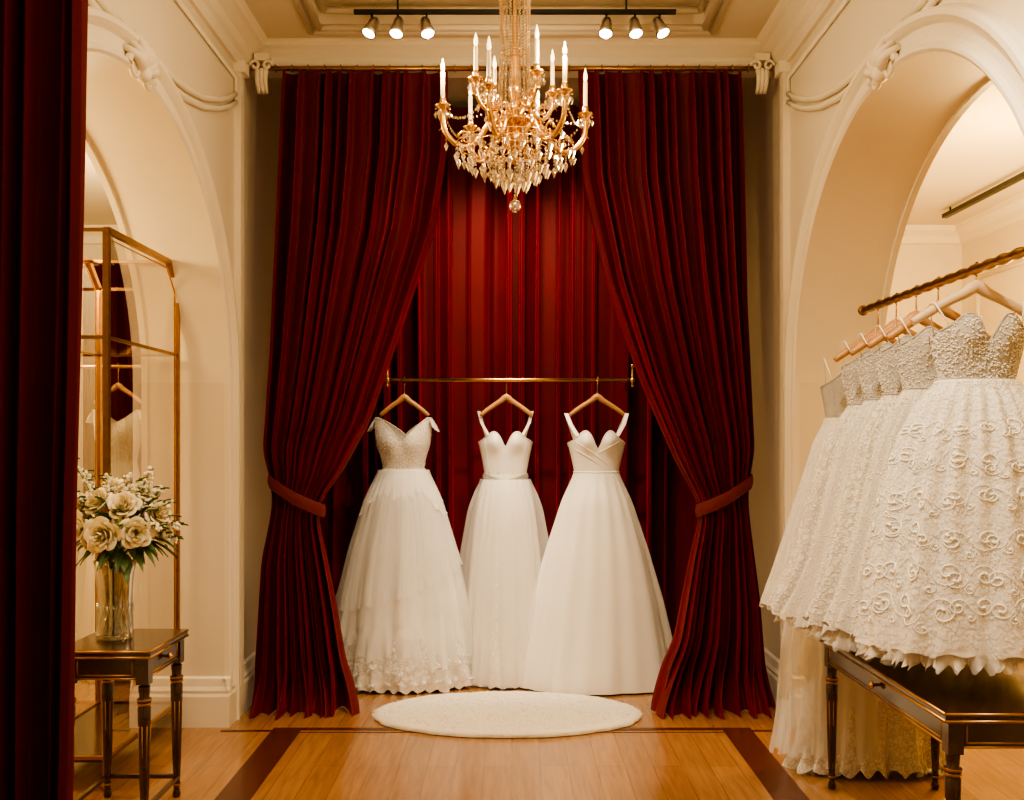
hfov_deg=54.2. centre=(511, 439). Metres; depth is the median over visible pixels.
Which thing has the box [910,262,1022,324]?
wooden hanger
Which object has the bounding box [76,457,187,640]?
bouquet
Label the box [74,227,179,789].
mirror
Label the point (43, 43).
curtain
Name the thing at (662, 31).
track lighting
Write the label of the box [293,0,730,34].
ceiling
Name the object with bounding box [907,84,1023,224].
ceiling
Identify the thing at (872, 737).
gown
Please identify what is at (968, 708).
table
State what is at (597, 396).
wooden hanger
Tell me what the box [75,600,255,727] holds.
baseboard
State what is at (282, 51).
lintel
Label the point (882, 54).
keystone
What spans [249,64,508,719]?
velvet curtain
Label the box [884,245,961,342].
wall
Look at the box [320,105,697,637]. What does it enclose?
curtain
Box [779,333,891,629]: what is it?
gown
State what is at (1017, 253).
rail
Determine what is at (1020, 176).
track
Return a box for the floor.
[73,628,1023,799]
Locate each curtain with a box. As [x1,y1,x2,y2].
[0,0,87,799]
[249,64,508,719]
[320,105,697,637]
[521,64,777,719]
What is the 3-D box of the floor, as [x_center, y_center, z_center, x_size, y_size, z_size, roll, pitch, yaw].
[0.000,1.530,3.300,8.000,0.060,9.800,0,0,0]
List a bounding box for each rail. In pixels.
[80,365,94,367]
[385,364,634,386]
[858,246,1023,315]
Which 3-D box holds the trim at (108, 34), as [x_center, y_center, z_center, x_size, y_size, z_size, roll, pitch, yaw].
[-1.702,-0.241,3.916,0.475,3.482,3.032,0,0,0]
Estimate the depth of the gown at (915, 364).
3.62 m
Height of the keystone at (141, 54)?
0.196 m
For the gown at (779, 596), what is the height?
1.194 m
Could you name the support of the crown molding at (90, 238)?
attached to the wall at (145, 167)
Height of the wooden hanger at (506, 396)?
0.249 m
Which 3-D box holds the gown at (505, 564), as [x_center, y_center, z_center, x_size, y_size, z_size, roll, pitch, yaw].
[-0.033,0.657,6.201,0.616,1.672,0.475,0,0,9]
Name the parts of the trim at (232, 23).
cornice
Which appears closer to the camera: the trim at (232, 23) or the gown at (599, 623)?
the trim at (232, 23)
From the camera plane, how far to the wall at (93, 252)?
8.00 m
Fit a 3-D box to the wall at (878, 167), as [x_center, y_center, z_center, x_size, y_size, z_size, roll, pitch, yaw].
[1.725,-0.475,3.300,0.430,3.950,9.600,0,0,0]
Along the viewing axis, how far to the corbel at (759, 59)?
5.58 m
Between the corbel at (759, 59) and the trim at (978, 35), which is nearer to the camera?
the trim at (978, 35)
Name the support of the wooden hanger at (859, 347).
hanging from the rail at (1017, 253)
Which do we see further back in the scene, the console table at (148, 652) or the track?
the track
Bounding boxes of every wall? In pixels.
[76,245,101,599]
[86,0,280,675]
[743,0,1023,675]
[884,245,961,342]
[962,218,1023,384]
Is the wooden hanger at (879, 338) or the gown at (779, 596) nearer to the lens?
the wooden hanger at (879, 338)
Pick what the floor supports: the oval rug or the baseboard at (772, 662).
the oval rug
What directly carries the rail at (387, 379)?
attached to the wall
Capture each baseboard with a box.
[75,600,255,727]
[764,647,804,727]
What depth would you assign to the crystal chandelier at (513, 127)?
3.96 m
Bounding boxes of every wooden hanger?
[379,377,429,416]
[479,377,532,416]
[569,376,624,416]
[833,299,897,361]
[849,292,917,355]
[866,285,943,348]
[886,276,990,341]
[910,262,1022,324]
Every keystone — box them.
[123,29,159,90]
[864,29,900,90]
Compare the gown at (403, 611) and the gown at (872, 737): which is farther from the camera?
the gown at (403, 611)
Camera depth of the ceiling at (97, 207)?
7.16 m
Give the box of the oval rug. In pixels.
[372,690,641,737]
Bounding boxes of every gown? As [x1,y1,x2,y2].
[81,410,94,638]
[339,417,473,694]
[466,411,540,688]
[520,413,671,694]
[759,358,945,778]
[766,341,873,620]
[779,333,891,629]
[803,325,912,629]
[821,316,981,640]
[853,302,1023,672]
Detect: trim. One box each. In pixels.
[86,0,239,719]
[188,0,266,78]
[234,61,248,699]
[775,61,789,713]
[784,0,1023,719]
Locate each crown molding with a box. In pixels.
[83,225,118,244]
[244,0,779,107]
[757,0,835,78]
[901,192,1023,316]
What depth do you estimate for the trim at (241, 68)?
5.44 m
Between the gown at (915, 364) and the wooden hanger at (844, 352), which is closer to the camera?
the gown at (915, 364)
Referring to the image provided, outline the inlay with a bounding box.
[214,728,809,799]
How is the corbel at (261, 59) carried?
attached to the wall at (145, 167)
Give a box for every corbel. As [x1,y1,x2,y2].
[248,53,273,93]
[750,53,775,93]
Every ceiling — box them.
[84,153,116,224]
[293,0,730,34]
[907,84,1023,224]
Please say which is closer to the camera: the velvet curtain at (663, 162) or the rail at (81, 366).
the velvet curtain at (663, 162)
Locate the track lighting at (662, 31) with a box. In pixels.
[354,0,675,39]
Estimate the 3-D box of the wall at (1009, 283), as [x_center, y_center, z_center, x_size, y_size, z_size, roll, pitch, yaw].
[3.650,-0.150,3.300,0.100,3.300,9.600,0,0,0]
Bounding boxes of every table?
[73,629,188,799]
[819,634,1023,799]
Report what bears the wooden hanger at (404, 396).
hanging from the rail at (387, 379)
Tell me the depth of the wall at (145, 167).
5.25 m
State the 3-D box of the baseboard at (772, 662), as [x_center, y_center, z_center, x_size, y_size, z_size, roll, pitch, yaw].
[1.708,1.370,2.600,0.465,0.260,8.200,0,0,0]
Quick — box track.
[942,171,1023,217]
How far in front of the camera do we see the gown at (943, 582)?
3.20 m
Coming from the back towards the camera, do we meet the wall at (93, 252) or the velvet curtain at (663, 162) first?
the wall at (93, 252)
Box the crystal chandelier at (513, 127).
[434,0,593,212]
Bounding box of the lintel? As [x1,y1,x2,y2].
[251,38,772,77]
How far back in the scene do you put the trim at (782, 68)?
5.44 m
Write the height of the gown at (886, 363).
1.214 m
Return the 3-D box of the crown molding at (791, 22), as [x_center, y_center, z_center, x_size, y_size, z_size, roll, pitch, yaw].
[1.440,-2.150,2.090,0.140,0.200,7.180,0,0,0]
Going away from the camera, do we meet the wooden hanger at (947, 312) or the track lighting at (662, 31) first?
the wooden hanger at (947, 312)
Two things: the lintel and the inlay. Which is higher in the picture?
the lintel
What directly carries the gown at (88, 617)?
hanging from the wooden hanger
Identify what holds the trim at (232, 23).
attached to the wall at (145, 167)
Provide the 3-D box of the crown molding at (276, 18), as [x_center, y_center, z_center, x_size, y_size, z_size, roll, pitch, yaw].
[0.000,-2.350,2.640,3.020,0.200,8.280,0,0,0]
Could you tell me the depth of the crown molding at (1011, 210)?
7.68 m

